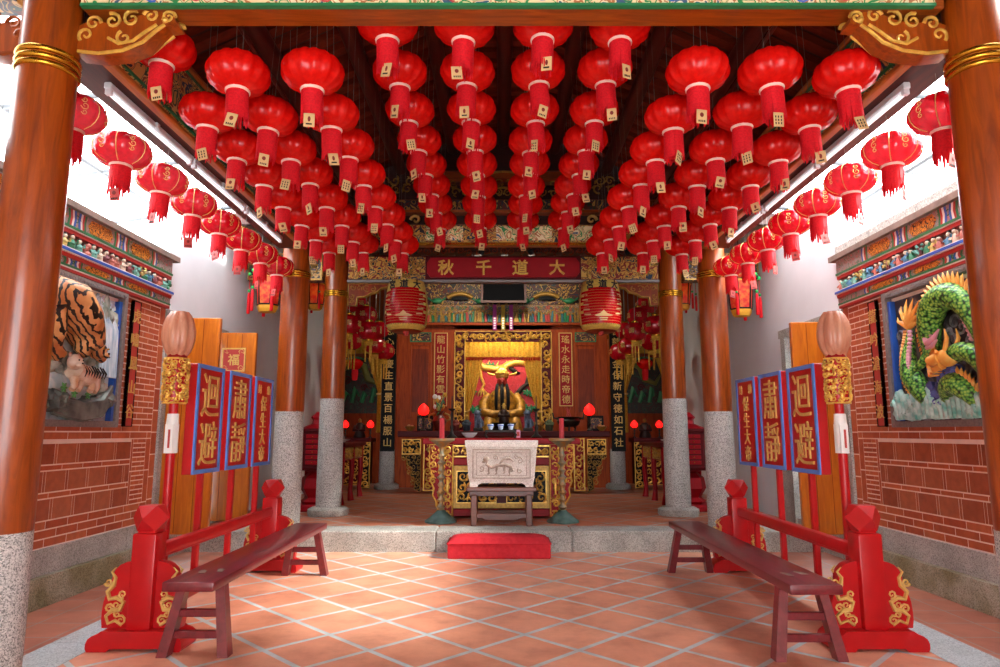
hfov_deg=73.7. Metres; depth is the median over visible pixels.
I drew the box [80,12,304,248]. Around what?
beam
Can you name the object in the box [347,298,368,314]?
lantern
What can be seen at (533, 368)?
curtain
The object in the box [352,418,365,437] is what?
figure
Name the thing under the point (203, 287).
wall
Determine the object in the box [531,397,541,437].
candlestick
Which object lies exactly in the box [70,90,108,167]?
lantern
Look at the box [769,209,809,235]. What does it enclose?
print
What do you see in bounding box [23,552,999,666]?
floor
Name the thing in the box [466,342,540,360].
valance
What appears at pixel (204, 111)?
lantern
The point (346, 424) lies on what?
lamp
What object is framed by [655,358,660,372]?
curtain
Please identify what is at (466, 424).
deity figure
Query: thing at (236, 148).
lantern
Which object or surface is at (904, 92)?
socket
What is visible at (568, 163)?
lantern
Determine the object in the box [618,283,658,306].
bracket
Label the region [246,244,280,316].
lantern
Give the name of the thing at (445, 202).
lantern
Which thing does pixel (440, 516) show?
candle stand
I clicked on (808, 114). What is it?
lantern
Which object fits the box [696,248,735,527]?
pillar
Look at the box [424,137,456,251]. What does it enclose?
lantern
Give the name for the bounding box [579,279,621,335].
lantern
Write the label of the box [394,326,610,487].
wall
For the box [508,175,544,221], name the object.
lantern
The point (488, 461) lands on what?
incense burner
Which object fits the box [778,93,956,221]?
window
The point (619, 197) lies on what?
lantern
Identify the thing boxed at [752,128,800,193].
lantern
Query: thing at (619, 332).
lantern
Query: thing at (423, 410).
lamp
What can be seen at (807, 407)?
notice board
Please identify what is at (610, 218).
lantern
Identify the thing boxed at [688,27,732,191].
lantern
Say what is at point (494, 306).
streamer
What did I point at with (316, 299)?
lantern
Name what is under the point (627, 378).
curtain
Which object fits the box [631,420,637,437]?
lamp
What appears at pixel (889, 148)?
print
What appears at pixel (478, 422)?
lion
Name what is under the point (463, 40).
lantern
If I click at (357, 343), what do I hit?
lantern
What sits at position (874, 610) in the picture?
rack
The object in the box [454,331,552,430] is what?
surround
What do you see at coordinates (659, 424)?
lamp
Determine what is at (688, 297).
lantern
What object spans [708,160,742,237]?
lantern
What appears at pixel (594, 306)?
painting
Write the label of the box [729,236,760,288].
lantern
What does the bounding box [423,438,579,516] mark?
table
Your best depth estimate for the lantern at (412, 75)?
5.11 m
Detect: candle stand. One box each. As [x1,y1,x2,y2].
[425,438,456,523]
[547,438,578,523]
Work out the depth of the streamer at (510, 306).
14.99 m
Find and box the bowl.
[557,417,579,426]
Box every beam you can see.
[0,0,943,25]
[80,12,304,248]
[247,248,758,283]
[702,12,944,248]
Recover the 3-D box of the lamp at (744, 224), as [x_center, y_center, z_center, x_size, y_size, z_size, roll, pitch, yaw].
[2.830,-1.251,7.732,0.075,0.091,1.170,0,-8,0]
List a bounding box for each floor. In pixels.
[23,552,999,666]
[210,484,801,526]
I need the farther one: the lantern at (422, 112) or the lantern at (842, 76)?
the lantern at (422, 112)
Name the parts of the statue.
crown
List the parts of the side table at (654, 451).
leg, leg, leg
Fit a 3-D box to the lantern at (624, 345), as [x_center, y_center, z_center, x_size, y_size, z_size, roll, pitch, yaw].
[2.560,-0.354,13.316,0.441,2.350,0.439,5,-10,-30]
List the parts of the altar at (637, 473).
carved leg, carved panel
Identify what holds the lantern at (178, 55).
hanging from the ceiling at (820, 42)
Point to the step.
(335, 538)
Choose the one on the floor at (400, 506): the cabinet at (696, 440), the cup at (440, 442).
the cabinet at (696, 440)
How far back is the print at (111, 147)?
4.99 m
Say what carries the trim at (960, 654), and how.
on the floor at (371, 609)
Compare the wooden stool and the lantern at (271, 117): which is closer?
the lantern at (271, 117)
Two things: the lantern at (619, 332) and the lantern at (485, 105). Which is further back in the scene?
the lantern at (619, 332)
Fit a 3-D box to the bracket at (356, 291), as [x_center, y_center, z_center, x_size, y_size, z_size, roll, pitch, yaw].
[-2.029,-0.595,10.299,0.629,0.357,0.091,0,-8,0]
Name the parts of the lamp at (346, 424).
red bulb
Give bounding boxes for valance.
[346,340,368,357]
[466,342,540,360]
[634,346,660,357]
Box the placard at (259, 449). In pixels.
[248,376,273,543]
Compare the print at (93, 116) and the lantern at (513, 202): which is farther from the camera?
the lantern at (513, 202)
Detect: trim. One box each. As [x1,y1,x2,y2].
[22,620,106,666]
[908,621,999,666]
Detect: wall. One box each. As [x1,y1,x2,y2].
[0,160,180,613]
[151,188,323,557]
[343,290,662,483]
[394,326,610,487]
[683,190,857,558]
[828,180,999,618]
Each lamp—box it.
[104,82,193,164]
[191,158,246,210]
[244,205,282,242]
[344,420,348,437]
[367,420,373,437]
[418,403,428,430]
[584,403,594,430]
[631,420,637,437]
[656,420,662,437]
[725,205,764,242]
[763,159,819,210]
[819,82,909,164]
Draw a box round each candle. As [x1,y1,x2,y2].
[439,416,444,437]
[559,418,563,437]
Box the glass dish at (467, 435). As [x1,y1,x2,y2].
[462,433,476,437]
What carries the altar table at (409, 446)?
on the floor at (400, 506)
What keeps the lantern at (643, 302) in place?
hanging from the beam at (391, 177)
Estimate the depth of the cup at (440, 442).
9.07 m
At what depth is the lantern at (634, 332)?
12.14 m
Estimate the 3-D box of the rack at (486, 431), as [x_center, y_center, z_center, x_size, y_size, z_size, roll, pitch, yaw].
[0.010,1.491,9.868,0.487,0.128,0.167,0,-8,0]
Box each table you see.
[304,442,365,504]
[398,431,609,491]
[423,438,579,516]
[639,442,701,504]
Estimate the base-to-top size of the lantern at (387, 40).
1.729 m
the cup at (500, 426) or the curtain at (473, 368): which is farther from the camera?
the curtain at (473, 368)
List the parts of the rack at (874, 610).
wing panel, post, wing panel, rail, wing panel, post, wing panel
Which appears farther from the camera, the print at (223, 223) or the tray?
the tray
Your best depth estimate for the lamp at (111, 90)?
5.12 m
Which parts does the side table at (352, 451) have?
leg, leg, leg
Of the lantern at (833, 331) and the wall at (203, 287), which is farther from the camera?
the wall at (203, 287)
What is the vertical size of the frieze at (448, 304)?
0.985 m
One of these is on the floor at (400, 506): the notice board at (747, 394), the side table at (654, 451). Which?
the side table at (654, 451)
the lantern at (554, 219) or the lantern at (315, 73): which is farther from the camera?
the lantern at (554, 219)
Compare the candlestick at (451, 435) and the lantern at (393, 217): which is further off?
the candlestick at (451, 435)
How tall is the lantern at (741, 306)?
1.846 m
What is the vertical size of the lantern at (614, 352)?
2.410 m
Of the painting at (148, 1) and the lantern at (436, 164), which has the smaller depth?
the painting at (148, 1)
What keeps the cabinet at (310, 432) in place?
on the floor at (400, 506)
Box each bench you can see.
[155,523,328,657]
[667,521,848,661]
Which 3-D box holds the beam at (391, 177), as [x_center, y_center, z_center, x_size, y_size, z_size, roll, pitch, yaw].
[0.050,-1.602,13.051,8.400,0.200,7.450,0,-8,0]
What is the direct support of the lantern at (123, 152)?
hanging from the beam at (131, 79)
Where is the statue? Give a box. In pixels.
[479,365,525,430]
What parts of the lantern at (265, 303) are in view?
black frame, paper panel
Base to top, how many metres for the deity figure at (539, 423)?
0.345 m
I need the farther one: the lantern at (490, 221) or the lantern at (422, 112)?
the lantern at (490, 221)
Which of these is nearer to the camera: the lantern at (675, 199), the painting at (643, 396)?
the lantern at (675, 199)
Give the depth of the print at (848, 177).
5.57 m
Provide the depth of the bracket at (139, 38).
4.20 m
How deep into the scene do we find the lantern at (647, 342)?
13.41 m
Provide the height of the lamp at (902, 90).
0.091 m
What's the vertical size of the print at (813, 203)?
0.240 m
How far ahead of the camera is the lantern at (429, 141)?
6.31 m
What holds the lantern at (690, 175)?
hanging from the ceiling at (820, 42)
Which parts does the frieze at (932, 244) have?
figure panel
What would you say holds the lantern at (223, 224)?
hanging from the beam at (131, 79)
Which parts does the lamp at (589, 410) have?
red bulb, stem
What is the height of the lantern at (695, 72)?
1.864 m
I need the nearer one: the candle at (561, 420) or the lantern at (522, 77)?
the lantern at (522, 77)
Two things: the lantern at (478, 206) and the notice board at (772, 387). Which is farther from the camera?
the lantern at (478, 206)
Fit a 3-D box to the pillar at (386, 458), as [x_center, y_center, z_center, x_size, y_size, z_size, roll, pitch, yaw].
[-2.450,1.074,14.701,0.544,4.590,0.544,0,-8,0]
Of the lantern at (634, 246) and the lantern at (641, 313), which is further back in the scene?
the lantern at (641, 313)
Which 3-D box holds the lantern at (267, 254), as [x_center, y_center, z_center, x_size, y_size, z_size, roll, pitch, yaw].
[-2.900,-0.882,8.065,0.419,0.729,0.417,1,-8,-7]
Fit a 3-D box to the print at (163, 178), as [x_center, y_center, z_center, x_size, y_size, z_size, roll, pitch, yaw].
[-2.892,-1.311,5.708,0.409,0.240,0.416,0,-10,10]
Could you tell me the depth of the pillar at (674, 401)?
9.94 m
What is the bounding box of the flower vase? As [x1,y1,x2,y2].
[428,392,450,430]
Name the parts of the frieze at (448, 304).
molding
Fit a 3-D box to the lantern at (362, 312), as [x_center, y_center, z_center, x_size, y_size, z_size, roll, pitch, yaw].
[-2.550,-0.698,12.740,0.439,1.840,0.441,7,-11,-40]
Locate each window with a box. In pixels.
[0,93,230,223]
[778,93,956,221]
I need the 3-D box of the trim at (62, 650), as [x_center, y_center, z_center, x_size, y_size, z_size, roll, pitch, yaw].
[-2.945,1.994,3.232,0.350,0.104,9.976,0,-8,0]
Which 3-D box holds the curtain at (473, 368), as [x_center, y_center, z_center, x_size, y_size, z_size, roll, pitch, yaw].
[-0.609,1.322,15.044,0.457,1.700,0.090,0,-8,0]
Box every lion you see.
[473,409,483,430]
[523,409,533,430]
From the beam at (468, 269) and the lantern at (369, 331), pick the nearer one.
the beam at (468, 269)
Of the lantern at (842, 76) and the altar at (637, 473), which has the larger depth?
the altar at (637, 473)
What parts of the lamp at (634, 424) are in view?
red bulb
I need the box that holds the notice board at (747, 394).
[735,376,762,548]
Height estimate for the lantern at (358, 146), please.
1.866 m
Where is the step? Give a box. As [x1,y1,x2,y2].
[183,526,824,551]
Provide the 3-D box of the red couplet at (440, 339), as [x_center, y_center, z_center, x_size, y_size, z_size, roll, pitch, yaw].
[-1.335,0.804,15.023,0.300,1.660,0.038,0,-8,0]
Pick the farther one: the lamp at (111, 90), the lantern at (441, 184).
the lantern at (441, 184)
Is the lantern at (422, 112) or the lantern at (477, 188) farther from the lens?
the lantern at (477, 188)
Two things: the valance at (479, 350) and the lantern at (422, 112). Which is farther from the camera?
the valance at (479, 350)
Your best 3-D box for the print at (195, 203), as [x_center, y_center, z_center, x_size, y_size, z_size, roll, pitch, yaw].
[-2.892,-1.224,6.296,0.409,0.240,0.416,3,-7,-8]
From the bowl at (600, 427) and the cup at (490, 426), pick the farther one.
the bowl at (600, 427)
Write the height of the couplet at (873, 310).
1.320 m
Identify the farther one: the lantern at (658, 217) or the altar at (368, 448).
the altar at (368, 448)
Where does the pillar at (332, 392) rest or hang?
on the floor at (400, 506)
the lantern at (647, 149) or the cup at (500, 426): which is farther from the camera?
the cup at (500, 426)
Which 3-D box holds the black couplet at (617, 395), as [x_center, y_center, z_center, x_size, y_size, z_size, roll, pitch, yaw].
[2.550,1.141,14.506,0.300,2.800,0.038,0,-8,0]
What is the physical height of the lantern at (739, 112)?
1.658 m
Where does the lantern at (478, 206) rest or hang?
hanging from the ceiling at (820, 42)
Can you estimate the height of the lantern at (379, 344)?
2.350 m
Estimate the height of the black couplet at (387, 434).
2.800 m
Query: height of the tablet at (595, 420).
0.320 m
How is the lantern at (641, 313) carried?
hanging from the beam at (391, 177)
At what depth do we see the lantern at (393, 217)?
7.43 m
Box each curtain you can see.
[368,358,381,431]
[465,357,481,419]
[523,357,540,419]
[624,358,634,431]
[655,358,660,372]
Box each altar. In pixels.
[343,438,375,487]
[628,438,662,487]
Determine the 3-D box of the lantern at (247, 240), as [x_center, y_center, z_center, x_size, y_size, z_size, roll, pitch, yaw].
[-2.891,-0.985,7.472,0.417,0.699,0.416,3,-9,-22]
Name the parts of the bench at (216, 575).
leg, leg, seat, leg, leg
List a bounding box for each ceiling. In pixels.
[184,26,846,216]
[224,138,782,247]
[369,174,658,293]
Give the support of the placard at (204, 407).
on the rack at (135, 609)
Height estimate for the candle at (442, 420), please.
0.320 m
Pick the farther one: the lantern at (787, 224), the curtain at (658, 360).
the curtain at (658, 360)
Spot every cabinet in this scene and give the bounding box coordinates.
[300,412,319,511]
[687,412,706,511]
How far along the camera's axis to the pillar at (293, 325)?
8.70 m
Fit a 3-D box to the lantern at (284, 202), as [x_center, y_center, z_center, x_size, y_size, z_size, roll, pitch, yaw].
[-2.250,-1.702,6.963,0.424,1.382,0.426,-3,-9,17]
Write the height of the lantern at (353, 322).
2.180 m
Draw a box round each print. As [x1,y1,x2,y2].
[80,97,107,134]
[91,130,152,169]
[135,162,188,195]
[172,189,217,218]
[201,210,241,236]
[227,228,261,251]
[248,244,278,264]
[714,257,740,275]
[729,243,760,263]
[748,229,782,252]
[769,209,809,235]
[794,189,841,218]
[824,162,877,193]
[862,131,923,169]
[908,92,940,131]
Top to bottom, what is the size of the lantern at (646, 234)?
1.632 m
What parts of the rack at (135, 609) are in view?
wing panel, post, wing panel, rail, rail, wing panel, post, wing panel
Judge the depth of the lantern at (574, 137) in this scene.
6.29 m
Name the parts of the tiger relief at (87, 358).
panel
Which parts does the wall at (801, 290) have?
stone sill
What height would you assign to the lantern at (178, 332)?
2.120 m
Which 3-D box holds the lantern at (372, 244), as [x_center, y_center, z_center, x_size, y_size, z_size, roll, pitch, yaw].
[-1.797,-1.541,8.778,0.426,1.620,0.421,-4,-9,25]
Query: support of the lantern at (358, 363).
hanging from the beam at (391, 177)
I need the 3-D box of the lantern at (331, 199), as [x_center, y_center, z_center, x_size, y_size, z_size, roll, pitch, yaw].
[-1.799,-1.789,7.003,0.426,1.651,0.422,-4,-9,23]
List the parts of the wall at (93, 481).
cornice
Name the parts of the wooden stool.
leg, leg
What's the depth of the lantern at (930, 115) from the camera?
4.43 m
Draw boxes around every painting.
[147,0,848,2]
[344,339,377,412]
[386,294,424,319]
[582,294,620,319]
[627,358,662,412]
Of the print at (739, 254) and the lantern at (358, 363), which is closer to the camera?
the print at (739, 254)
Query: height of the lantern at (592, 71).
1.766 m
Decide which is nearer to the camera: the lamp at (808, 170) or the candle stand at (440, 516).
the lamp at (808, 170)
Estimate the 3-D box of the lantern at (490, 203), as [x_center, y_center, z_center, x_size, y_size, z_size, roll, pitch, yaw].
[-0.253,-2.082,8.253,0.420,1.905,0.431,-4,-9,24]
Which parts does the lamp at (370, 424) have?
red bulb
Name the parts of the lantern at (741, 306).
paper panel, black frame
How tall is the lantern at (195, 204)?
0.733 m
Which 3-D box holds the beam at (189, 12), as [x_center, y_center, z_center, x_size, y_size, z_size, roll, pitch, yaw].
[0.050,-2.280,4.294,7.800,0.528,0.235,0,-8,0]
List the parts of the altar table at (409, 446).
carved panel, carved leg, carved leg, carved panel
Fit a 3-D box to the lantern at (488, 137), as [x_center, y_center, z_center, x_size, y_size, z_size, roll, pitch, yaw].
[-0.240,-2.354,6.456,0.421,1.896,0.430,-3,-9,22]
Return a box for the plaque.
[481,284,526,303]
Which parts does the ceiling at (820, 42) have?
hanging rail, hanging rail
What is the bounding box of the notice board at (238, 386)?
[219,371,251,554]
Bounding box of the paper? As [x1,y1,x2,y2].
[221,348,245,371]
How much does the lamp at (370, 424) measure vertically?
0.382 m
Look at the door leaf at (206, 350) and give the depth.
7.62 m
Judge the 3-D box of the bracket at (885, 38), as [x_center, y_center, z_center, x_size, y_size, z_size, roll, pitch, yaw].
[2.507,-1.887,4.253,0.626,0.322,0.164,0,-8,0]
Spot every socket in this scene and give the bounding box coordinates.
[105,89,112,95]
[901,89,909,95]
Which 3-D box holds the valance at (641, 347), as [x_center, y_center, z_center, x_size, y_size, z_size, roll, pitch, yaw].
[3.370,0.351,15.309,1.240,0.420,0.050,0,-8,0]
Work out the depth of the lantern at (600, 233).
8.04 m
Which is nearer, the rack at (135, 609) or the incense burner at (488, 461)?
the rack at (135, 609)
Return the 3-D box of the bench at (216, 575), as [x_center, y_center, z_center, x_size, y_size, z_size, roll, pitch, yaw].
[-2.005,2.052,5.655,0.468,0.501,2.850,0,-8,0]
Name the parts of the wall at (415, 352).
sunk panel, panel frame, painted panel, painted panel, panel frame, sunk panel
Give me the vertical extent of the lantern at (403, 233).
1.856 m
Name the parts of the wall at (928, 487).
cornice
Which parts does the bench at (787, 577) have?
leg, leg, seat, leg, leg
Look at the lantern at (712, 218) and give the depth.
7.46 m
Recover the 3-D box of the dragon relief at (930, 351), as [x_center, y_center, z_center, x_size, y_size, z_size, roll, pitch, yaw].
[3.876,0.131,5.855,0.333,1.360,1.891,0,-8,0]
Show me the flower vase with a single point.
(436, 421)
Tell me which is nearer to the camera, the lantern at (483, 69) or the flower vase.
the lantern at (483, 69)
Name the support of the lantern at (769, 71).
hanging from the ceiling at (820, 42)
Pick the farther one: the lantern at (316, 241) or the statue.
the statue
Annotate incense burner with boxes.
[465,440,537,486]
[552,406,584,430]
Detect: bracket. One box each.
[0,13,20,65]
[76,10,186,65]
[347,283,388,306]
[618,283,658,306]
[838,10,948,65]
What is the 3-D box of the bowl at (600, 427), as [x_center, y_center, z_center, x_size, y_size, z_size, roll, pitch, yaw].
[2.050,1.902,13.467,0.220,0.130,0.220,0,-8,0]
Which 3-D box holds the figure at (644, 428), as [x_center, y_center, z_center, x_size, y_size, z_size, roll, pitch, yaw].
[3.170,2.070,14.604,0.285,0.422,0.256,0,-8,0]
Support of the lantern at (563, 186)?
hanging from the ceiling at (820, 42)
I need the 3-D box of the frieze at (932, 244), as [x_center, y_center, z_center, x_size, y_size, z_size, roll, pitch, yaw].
[3.965,-0.896,5.592,0.110,0.565,4.480,0,-8,0]
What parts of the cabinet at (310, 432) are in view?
drawer, drawer, drawer, drawer, drawer, drawer, cabinet lid, drawer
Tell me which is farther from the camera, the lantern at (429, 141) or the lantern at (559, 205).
the lantern at (559, 205)
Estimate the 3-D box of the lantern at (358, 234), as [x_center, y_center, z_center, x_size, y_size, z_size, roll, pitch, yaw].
[-1.783,-1.607,8.227,0.431,1.654,0.417,3,-9,-11]
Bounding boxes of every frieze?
[0,171,173,308]
[425,284,581,325]
[835,199,965,308]
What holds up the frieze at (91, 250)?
attached to the wall at (93, 481)
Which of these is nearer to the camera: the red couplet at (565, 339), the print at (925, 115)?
the print at (925, 115)
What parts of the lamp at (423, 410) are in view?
stem, red bulb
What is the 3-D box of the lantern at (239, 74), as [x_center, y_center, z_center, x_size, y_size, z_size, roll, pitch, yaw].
[-1.791,-2.153,4.623,0.426,1.630,0.422,-3,-9,22]
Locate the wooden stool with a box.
[466,484,536,525]
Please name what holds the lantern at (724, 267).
hanging from the beam at (891, 76)
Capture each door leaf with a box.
[159,318,222,534]
[210,333,257,520]
[789,322,843,534]
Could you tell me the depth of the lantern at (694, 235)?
8.07 m
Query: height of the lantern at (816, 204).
0.704 m
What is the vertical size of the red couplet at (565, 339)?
1.660 m
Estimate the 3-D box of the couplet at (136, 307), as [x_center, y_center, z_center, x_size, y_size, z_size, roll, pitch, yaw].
[-3.871,0.313,7.015,0.038,1.320,0.150,0,-8,0]
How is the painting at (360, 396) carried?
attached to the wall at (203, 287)
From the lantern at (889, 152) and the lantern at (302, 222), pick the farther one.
the lantern at (302, 222)
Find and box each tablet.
[417,416,432,430]
[587,416,603,430]
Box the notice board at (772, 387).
[758,371,791,560]
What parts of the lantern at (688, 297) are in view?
paper panel, black frame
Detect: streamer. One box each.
[493,305,496,329]
[501,305,504,329]
[509,305,512,329]
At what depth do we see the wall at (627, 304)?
16.06 m
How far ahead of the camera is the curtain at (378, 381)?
15.22 m
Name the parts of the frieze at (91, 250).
figure panel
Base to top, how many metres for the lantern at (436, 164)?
1.736 m
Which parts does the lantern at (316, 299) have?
black frame, paper panel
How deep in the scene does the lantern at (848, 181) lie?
5.60 m
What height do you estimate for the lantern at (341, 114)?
1.887 m
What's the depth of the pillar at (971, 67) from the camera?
3.96 m
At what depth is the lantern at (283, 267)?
8.57 m
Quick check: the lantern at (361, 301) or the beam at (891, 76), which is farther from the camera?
the lantern at (361, 301)
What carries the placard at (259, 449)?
on the rack at (135, 609)
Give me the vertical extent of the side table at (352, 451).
1.031 m
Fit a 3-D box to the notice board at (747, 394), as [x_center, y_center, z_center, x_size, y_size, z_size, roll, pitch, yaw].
[2.615,1.334,6.899,0.094,1.740,0.520,0,-8,0]
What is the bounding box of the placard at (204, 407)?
[181,363,225,569]
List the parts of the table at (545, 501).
carved panel, carved panel, gilt frame, carved panel, carved panel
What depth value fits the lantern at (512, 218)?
8.70 m
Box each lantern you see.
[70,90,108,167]
[90,118,152,200]
[134,152,188,223]
[140,32,196,104]
[160,311,195,559]
[170,177,217,247]
[178,31,237,163]
[200,199,241,260]
[204,33,270,130]
[217,121,257,191]
[226,215,261,274]
[241,91,281,218]
[242,26,298,166]
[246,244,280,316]
[248,232,278,288]
[267,245,293,295]
[269,30,316,192]
[272,184,301,233]
[280,26,344,129]
[291,206,318,249]
[300,157,332,214]
[308,225,334,263]
[308,283,324,312]
[311,26,359,164]
[313,165,347,235]
[322,234,345,275]
[329,203,360,253]
[339,26,374,191]
[345,201,371,266]
[346,215,378,275]
[346,306,360,356]
[346,350,363,380]
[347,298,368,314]
[347,333,361,369]
[351,58,385,214]
[354,298,377,344]
[357,26,417,80]
[357,255,380,361]
[364,294,385,373]
[367,92,395,233]
[372,46,426,122]
[376,303,388,337]
[378,143,412,262]
[378,290,394,378]
[380,134,405,252]
[385,33,434,154]
[385,279,427,335]
[388,173,418,275]
[397,30,441,179]
[406,71,446,202]
[413,80,449,217]
[418,109,452,235]
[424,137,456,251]
[434,26,494,81]
[440,50,494,121]
[447,49,495,152]
[453,124,496,181]
[456,152,496,199]
[460,176,497,222]
[462,124,496,237]
[464,212,496,249]
[507,212,538,250]
[508,48,552,180]
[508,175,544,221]
[508,195,542,234]
[509,153,549,199]
[510,47,558,154]
[511,49,564,120]
[513,26,572,79]
[548,134,579,251]
[550,117,584,233]
[554,101,590,218]
[559,76,598,202]
[563,29,607,180]
[569,89,618,154]
[577,47,632,120]
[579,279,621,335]
[586,169,608,273]
[589,26,650,80]
[592,127,626,261]
[600,124,637,250]
[607,86,637,233]
[609,336,625,379]
[614,290,627,338]
[618,56,649,217]
[618,293,639,374]
[623,255,646,362]
[627,235,648,273]
[627,296,648,345]
[630,37,673,193]
[634,188,660,262]
[635,298,657,315]
[637,349,652,380]
[642,334,658,369]
[643,306,660,357]
[644,36,695,165]
[644,203,671,249]
[658,163,688,233]
[665,28,730,128]
[665,235,688,276]
[674,127,713,217]
[677,220,703,264]
[682,283,697,312]
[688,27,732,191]
[689,201,721,249]
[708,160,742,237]
[712,26,762,165]
[713,248,740,297]
[726,160,769,215]
[727,241,762,320]
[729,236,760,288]
[737,26,803,127]
[746,216,782,273]
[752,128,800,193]
[768,202,809,260]
[781,26,837,163]
[793,179,841,243]
[811,28,880,130]
[816,311,852,559]
[823,148,878,225]
[860,119,923,200]
[906,73,955,168]
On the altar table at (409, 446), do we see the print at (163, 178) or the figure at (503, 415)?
the figure at (503, 415)
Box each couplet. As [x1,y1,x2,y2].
[121,300,141,426]
[380,322,396,450]
[433,333,447,405]
[559,333,572,405]
[609,333,625,450]
[867,300,888,426]
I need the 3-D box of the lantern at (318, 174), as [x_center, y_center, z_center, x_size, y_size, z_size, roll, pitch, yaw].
[-1.800,-1.892,6.392,0.426,1.627,0.422,-4,-9,24]
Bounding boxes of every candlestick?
[446,396,456,437]
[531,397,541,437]
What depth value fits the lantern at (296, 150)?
5.64 m
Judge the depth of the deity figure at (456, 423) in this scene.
13.76 m
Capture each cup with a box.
[429,438,454,446]
[487,424,493,429]
[497,424,503,429]
[508,424,513,429]
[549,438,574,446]
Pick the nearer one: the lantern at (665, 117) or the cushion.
the lantern at (665, 117)
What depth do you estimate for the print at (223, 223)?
6.76 m
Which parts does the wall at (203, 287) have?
stone sill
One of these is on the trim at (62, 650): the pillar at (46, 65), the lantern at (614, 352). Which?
the pillar at (46, 65)
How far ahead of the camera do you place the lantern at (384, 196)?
6.84 m
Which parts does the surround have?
head panel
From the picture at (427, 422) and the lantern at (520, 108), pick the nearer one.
the lantern at (520, 108)
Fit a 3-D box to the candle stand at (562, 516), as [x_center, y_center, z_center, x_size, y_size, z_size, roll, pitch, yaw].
[0.850,1.998,9.105,0.440,1.120,0.440,0,-8,0]
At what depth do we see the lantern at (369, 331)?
12.01 m
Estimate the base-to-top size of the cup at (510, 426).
0.085 m
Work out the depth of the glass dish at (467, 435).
9.76 m
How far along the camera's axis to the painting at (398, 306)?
9.67 m
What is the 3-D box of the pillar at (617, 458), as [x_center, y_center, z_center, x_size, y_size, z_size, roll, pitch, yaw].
[2.550,1.074,14.701,0.544,4.590,0.544,0,-8,0]
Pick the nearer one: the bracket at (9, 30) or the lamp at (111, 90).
the bracket at (9, 30)
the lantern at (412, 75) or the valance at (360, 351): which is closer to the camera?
the lantern at (412, 75)
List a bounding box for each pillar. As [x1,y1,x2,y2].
[0,0,84,666]
[271,241,310,523]
[307,248,348,516]
[373,289,398,489]
[606,289,630,489]
[658,248,699,516]
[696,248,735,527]
[940,0,999,595]
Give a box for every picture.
[419,418,430,428]
[590,418,601,428]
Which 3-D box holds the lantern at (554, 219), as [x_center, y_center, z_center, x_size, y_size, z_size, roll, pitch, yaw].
[0.844,-1.930,8.864,0.431,1.782,0.421,8,-12,-44]
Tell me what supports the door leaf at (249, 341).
in the wall at (203, 287)
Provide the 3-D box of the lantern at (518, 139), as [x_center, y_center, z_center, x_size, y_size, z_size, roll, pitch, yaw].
[0.290,-2.370,6.518,0.431,1.848,0.417,-2,-10,9]
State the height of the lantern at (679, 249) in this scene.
1.398 m
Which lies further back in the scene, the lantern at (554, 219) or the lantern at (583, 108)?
the lantern at (554, 219)
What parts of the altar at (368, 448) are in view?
carved panel, carved leg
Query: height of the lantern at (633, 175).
1.905 m
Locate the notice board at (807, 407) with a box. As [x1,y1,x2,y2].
[786,363,830,575]
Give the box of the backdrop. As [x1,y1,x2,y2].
[459,357,544,430]
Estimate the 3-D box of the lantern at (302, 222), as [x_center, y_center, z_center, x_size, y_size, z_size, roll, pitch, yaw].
[-2.226,-1.608,7.580,0.426,1.387,0.422,-3,-9,18]
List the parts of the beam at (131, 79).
lip molding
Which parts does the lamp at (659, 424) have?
red bulb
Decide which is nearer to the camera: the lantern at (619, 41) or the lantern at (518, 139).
the lantern at (619, 41)
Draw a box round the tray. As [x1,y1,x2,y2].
[485,430,515,432]
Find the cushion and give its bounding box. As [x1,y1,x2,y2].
[447,533,551,558]
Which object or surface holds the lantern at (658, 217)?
hanging from the ceiling at (820, 42)
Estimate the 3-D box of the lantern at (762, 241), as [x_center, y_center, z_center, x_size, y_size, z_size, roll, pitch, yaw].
[2.991,-0.986,7.477,0.416,0.696,0.418,-1,-8,5]
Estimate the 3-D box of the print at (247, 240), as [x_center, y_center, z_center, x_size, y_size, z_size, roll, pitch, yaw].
[-2.893,-1.048,7.482,0.409,0.240,0.416,2,-7,-4]
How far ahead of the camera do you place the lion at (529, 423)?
13.42 m
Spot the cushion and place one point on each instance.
(465, 545)
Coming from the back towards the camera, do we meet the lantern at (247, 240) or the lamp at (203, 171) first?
the lantern at (247, 240)
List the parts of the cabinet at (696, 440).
drawer, drawer, drawer, drawer, drawer, drawer, cabinet lid, drawer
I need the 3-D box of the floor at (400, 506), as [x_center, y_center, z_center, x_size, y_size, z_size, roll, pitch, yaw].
[0.050,3.163,12.289,8.400,0.250,7.360,0,-8,0]
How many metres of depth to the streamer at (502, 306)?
14.99 m
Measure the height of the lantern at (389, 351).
2.410 m
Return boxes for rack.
[84,479,302,651]
[484,430,516,437]
[711,479,930,651]
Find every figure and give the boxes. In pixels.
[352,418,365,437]
[453,414,459,430]
[462,414,470,430]
[492,403,516,429]
[534,414,542,430]
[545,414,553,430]
[639,418,651,437]
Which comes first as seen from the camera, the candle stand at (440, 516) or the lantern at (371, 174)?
the lantern at (371, 174)
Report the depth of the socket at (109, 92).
4.64 m

